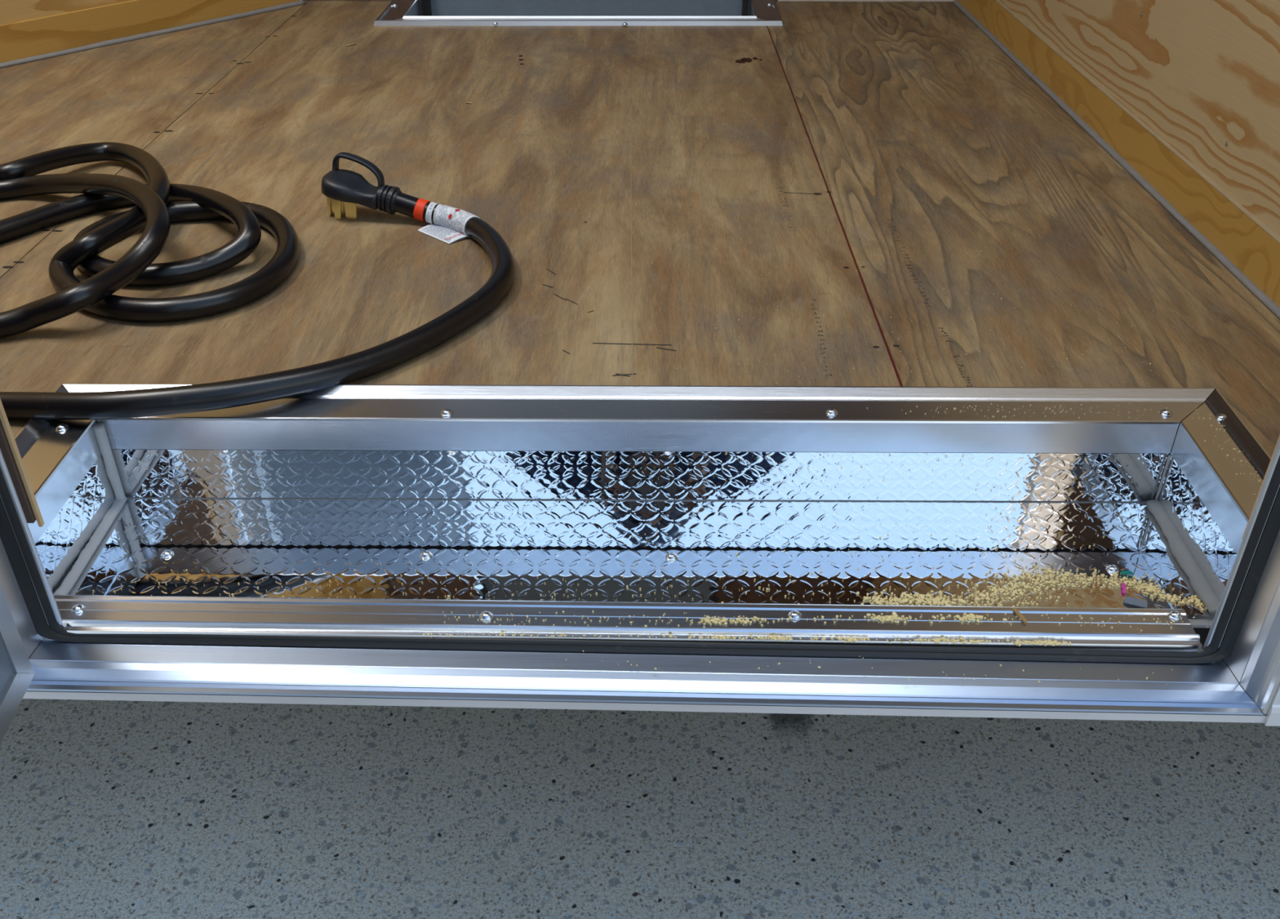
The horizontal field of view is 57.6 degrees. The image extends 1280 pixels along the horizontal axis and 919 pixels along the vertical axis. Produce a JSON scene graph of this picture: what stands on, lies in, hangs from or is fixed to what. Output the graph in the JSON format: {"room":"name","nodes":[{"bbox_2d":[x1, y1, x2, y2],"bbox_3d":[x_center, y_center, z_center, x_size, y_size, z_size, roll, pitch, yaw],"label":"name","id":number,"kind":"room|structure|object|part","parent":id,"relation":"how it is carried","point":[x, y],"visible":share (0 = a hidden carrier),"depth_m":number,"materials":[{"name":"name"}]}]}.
{"room":"cargo trailer interior","nodes":[
{"label":"cargo trailer interior","id":0,"kind":"room"},
{"bbox_2d":[0,419,35,523],"bbox_3d":[-0.542,-0.766,0.325,2.390,1.950,0.007,1,34,1],"label":"wall","id":1,"kind":"structure","parent":0,"point":[5,447],"depth_m":0.84,"materials":[{"name":"brown wood"}]},
{"bbox_2d":[0,398,44,527],"bbox_3d":[-0.445,-0.672,0.388,0.002,1.736,0.004,1,34,1],"label":"trim","id":2,"kind":"structure","parent":1,"relation":"attached to","point":[3,418],"depth_m":0.84,"materials":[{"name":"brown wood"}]},
{"bbox_2d":[28,437,1252,699],"bbox_3d":[0.026,-0.322,1.637,4.400,0.035,1.760,1,34,1],"label":"trim","id":3,"kind":"structure","parent":1,"relation":"attached to","point":[1202,633],"depth_m":0.92,"materials":[{"name":"metal"}]},
{"bbox_2d":[1241,435,1279,538],"bbox_3d":[0.448,-0.662,0.376,0.002,1.736,0.004,1,34,1],"label":"trim","id":4,"kind":"structure","parent":1,"relation":"attached to","point":[1279,435],"depth_m":0.83,"materials":[{"name":"silver metal"}]},
{"bbox_2d":[0,0,131,24],"bbox_3d":[-1.189,-1.355,1.202,0.020,1.950,1.620,25,41,32],"label":"wall","id":5,"kind":"structure","parent":0,"point":[11,11],"depth_m":1.90,"materials":[{"name":"brown wood"}]},
{"bbox_2d":[0,0,300,62],"bbox_3d":[-1.181,-0.565,1.720,0.006,0.059,1.620,25,41,32],"label":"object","id":6,"kind":"structure","parent":5,"relation":"attached to","point":[26,38],"depth_m":1.98,"materials":[{"name":"brown wood"}]},
{"bbox_2d":[0,0,306,68],"bbox_3d":[-1.174,-0.539,1.733,0.016,0.009,1.623,25,41,33],"label":"trim","id":7,"kind":"structure","parent":5,"relation":"attached to","point":[112,42],"depth_m":2.03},
{"bbox_2d":[0,0,1279,457],"bbox_3d":[-0.529,-0.431,1.594,2.390,0.020,1.730,1,34,1],"label":"floor","id":8,"kind":"structure","parent":0,"point":[632,179],"depth_m":1.36,"materials":[{"name":"brown wood"}]},
{"bbox_2d":[0,142,514,420],"bbox_3d":[-0.488,-0.255,1.252,0.606,0.070,0.758,-16,37,-23],"label":"power cord","id":9,"kind":"object","parent":8,"relation":"on","point":[159,203],"visible":1,"depth_m":1.19,"materials":[{"name":"black rubber"}]},
{"bbox_3d":[-0.324,-0.331,1.338,0.062,0.038,0.018,10,35,14],"label":"pull handle","id":10,"kind":"part","parent":9,"relation":"part of","materials":[{"name":"black plastic"}]},
{"bbox_2d":[421,224,457,241],"bbox_3d":[-0.223,-0.256,1.312,0.049,0.002,0.020,27,42,34],"label":"print","id":11,"kind":"object","parent":9,"relation":"on","point":[444,233],"depth_m":1.31},
{"bbox_2d":[434,204,471,234],"bbox_3d":[-0.209,-0.271,1.315,0.051,0.021,0.022,23,40,30],"label":"print","id":12,"kind":"object","parent":9,"relation":"on","point":[448,220],"depth_m":1.31},
{"bbox_2d":[373,0,782,26],"bbox_3d":[-0.109,-0.823,2.235,0.739,0.095,0.273,1,34,1],"label":"frame","id":13,"kind":"object","parent":8,"relation":"in","point":[411,12],"visible":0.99,"depth_m":2.13,"materials":[{"name":"metal"}]},
{"bbox_3d":[-0.455,-0.831,2.194,0.048,0.037,0.200,1,34,1],"label":"trim","id":14,"kind":"part","parent":13,"relation":"part of","materials":[{"name":"metal"}]},
{"bbox_3d":[-0.432,-0.838,2.261,0.003,0.082,0.205,1,34,1],"label":"plate","id":15,"kind":"part","parent":13,"relation":"part of","materials":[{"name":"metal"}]},
{"bbox_3d":[-0.111,-0.790,2.134,0.740,0.037,0.048,0,34,-1],"label":"trim","id":16,"kind":"part","parent":13,"relation":"part of","materials":[{"name":"metal"}]},
{"bbox_3d":[0.236,-0.833,2.199,0.048,0.037,0.194,1,34,1],"label":"trim","id":17,"kind":"part","parent":13,"relation":"part of","materials":[{"name":"metal"}]},
{"bbox_2d":[13,383,1271,651],"bbox_3d":[-0.003,0.042,0.944,1.015,0.097,0.253,1,34,1],"label":"well","id":18,"kind":"object","parent":8,"relation":"in","point":[502,486],"visible":0.98,"depth_m":0.98,"materials":[{"name":"silver metal"}]},
{"bbox_3d":[-0.484,0.000,0.952,0.049,0.037,0.182,1,34,1],"label":"trim","id":19,"kind":"part","parent":18,"relation":"part of","materials":[{"name":"metal"}]},
{"bbox_3d":[-0.461,0.050,0.954,0.001,0.058,0.141,1,34,1],"label":"plate","id":20,"kind":"part","parent":18,"relation":"part of","materials":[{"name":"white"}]},
{"bbox_3d":[-0.019,0.124,0.889,0.873,0.012,0.046,1,34,1],"label":"sill plate","id":21,"kind":"part","parent":18,"relation":"part of","materials":[{"name":"metal"}]},
{"bbox_3d":[-0.002,-0.036,1.007,1.008,0.037,0.049,0,34,0],"label":"trim","id":22,"kind":"part","parent":18,"relation":"part of","materials":[{"name":"metal"}]},
{"bbox_3d":[-0.004,0.076,0.970,0.914,0.001,0.158,1,34,1],"label":"floor plate","id":23,"kind":"part","parent":18,"relation":"part of","materials":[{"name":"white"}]},
{"bbox_3d":[-0.003,0.012,1.013,0.914,0.058,0.001,0,34,0],"label":"plate","id":24,"kind":"part","parent":18,"relation":"part of","materials":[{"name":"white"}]},
{"bbox_2d":[92,250,1261,682],"bbox_3d":[0.130,-0.037,1.062,1.123,0.088,0.588,1,34,1],"label":"sawdust","id":25,"kind":"object","parent":18,"relation":"on","point":[936,601],"visible":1,"depth_m":0.92},
{"bbox_2d":[1012,608,1026,623],"bbox_3d":[0.289,0.119,0.888,0.003,0.002,0.017,-11,35,-16],"label":"wood splinter","id":26,"kind":"object","parent":18,"relation":"on","point":[1018,613],"visible":1,"depth_m":0.89,"materials":[{"name":"beige wood"}]},
{"bbox_2d":[1121,582,1125,594],"bbox_3d":[0.386,0.102,0.928,0.003,0.001,0.014,9,35,12],"label":"plastic shred","id":27,"kind":"object","parent":18,"relation":"on","point":[1123,584],"visible":1,"depth_m":0.93,"materials":[{"name":"pink plastic"}]},
{"bbox_2d":[1120,570,1133,574],"bbox_3d":[0.395,0.092,0.944,0.010,0.001,0.004,1,34,1],"label":"chip","id":28,"kind":"object","parent":18,"relation":"on","point":[1124,572],"visible":1,"depth_m":0.94,"materials":[{"name":"green plastic"}]},
{"bbox_2d":[1124,596,1147,608],"bbox_3d":[0.389,0.112,0.914,0.017,0.001,0.009,13,36,18],"label":"flake","id":29,"kind":"object","parent":18,"relation":"on","point":[1131,601],"visible":1,"depth_m":0.91,"materials":[{"name":"grey plastic"}]},
{"bbox_3d":[0.453,0.057,0.947,0.001,0.058,0.154,1,34,1],"label":"plate","id":30,"kind":"part","parent":18,"relation":"part of","materials":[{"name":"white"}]},
{"bbox_3d":[0.477,0.007,0.944,0.049,0.037,0.196,1,34,1],"label":"trim","id":31,"kind":"part","parent":18,"relation":"part of","materials":[{"name":"metal"}]},
{"bbox_2d":[999,0,1279,237],"bbox_3d":[0.644,-1.236,1.031,0.021,1.950,1.731,0,34,-1],"label":"wall","id":32,"kind":"structure","parent":0,"point":[1203,75],"depth_m":1.33,"materials":[{"name":"brown wood"}]},
{"bbox_2d":[952,0,1279,319],"bbox_3d":[0.625,-0.425,1.570,0.013,0.007,1.706,0,34,-1],"label":"trim","id":33,"kind":"structure","parent":32,"relation":"attached to","point":[1259,294],"depth_m":1.45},
{"bbox_2d":[956,0,1279,307],"bbox_3d":[0.629,-0.450,1.557,0.006,0.057,1.731,0,34,-1],"label":"baseboard","id":34,"kind":"structure","parent":32,"relation":"attached to","point":[1248,246],"depth_m":1.43,"materials":[{"name":"brown wood"}]},
{"bbox_3d":[-0.027,-1.711,1.740,1.340,1.950,0.041,1,34,1],"label":"wall","id":35,"kind":"structure","parent":0,"visible":0},
{"bbox_2d":[306,0,391,0],"bbox_3d":[-0.566,-0.898,2.270,0.167,0.007,0.013,0,34,0],"label":"trim","id":36,"kind":"structure","parent":35,"relation":"attached to","point":[306,0],"depth_m":2.27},
{"bbox_2d":[422,0,748,15],"bbox_3d":[-0.105,-1.622,1.838,0.641,1.848,0.055,1,34,1],"label":"door","id":37,"kind":"structure","parent":35,"relation":"in","point":[431,7],"depth_m":2.32,"materials":[{"name":"grey metal"}]},
{"bbox_2d":[777,0,953,2],"bbox_3d":[0.444,-0.894,2.269,0.353,0.010,0.018,0,34,0],"label":"trim","id":38,"kind":"structure","parent":35,"relation":"attached to","point":[778,1],"depth_m":2.26,"materials":[{"name":"silver metal"}]},
{"bbox_3d":[0.012,-0.703,0.260,5.200,2.100,0.004,1,34,1],"label":"wall","id":39,"kind":"structure","parent":0,"visible":0},
{"bbox_2d":[0,586,34,743],"bbox_3d":[-0.406,-0.349,-0.027,0.030,1.780,0.860,-3,34,-4],"label":"door","id":40,"kind":"structure","parent":39,"relation":"in","point":[16,671],"depth_m":0.79,"materials":[{"name":"metal"}]},
{"bbox_3d":[-0.406,-0.349,-0.027,0.026,1.772,0.852,-3,34,-4],"label":"panel","id":41,"kind":"part","parent":40,"relation":"part of","materials":[{"name":"silver metal"}]},
{"bbox_3d":[-0.407,0.383,0.463,0.030,0.019,0.860,-3,34,-4],"label":"rail","id":42,"kind":"part","parent":40,"relation":"part of","materials":[{"name":"metal"}]},
{"bbox_2d":[0,438,1279,723],"bbox_3d":[-0.007,-0.615,0.360,0.936,1.861,0.093,1,34,1],"label":"door frame","id":43,"kind":"structure","parent":39,"relation":"attached to","point":[1244,632],"depth_m":0.85,"materials":[{"name":"metal"}]},
{"bbox_3d":[-0.009,0.162,0.857,0.935,0.016,0.047,1,34,1],"label":"rail","id":44,"kind":"part","parent":43,"relation":"part of","materials":[{"name":"metal"}]},
{"bbox_2d":[1262,684,1279,726],"bbox_3d":[1.478,0.179,0.807,2.063,0.050,0.009,1,34,1],"label":"trim","id":45,"kind":"structure","parent":39,"relation":"attached to","point":[1273,719],"depth_m":0.82,"materials":[{"name":"white metal"}]},
{"label":"outside","id":46,"kind":"structure","parent":0,"visible":0},
{"bbox_2d":[0,17,1279,918],"bbox_3d":[-0.002,0.752,0.503,30.000,0.001,30.000,1,34,1],"label":"ground","id":47,"kind":"structure","parent":46,"point":[109,809],"depth_m":1.12,"materials":[{"name":"concrete"}]}
]}

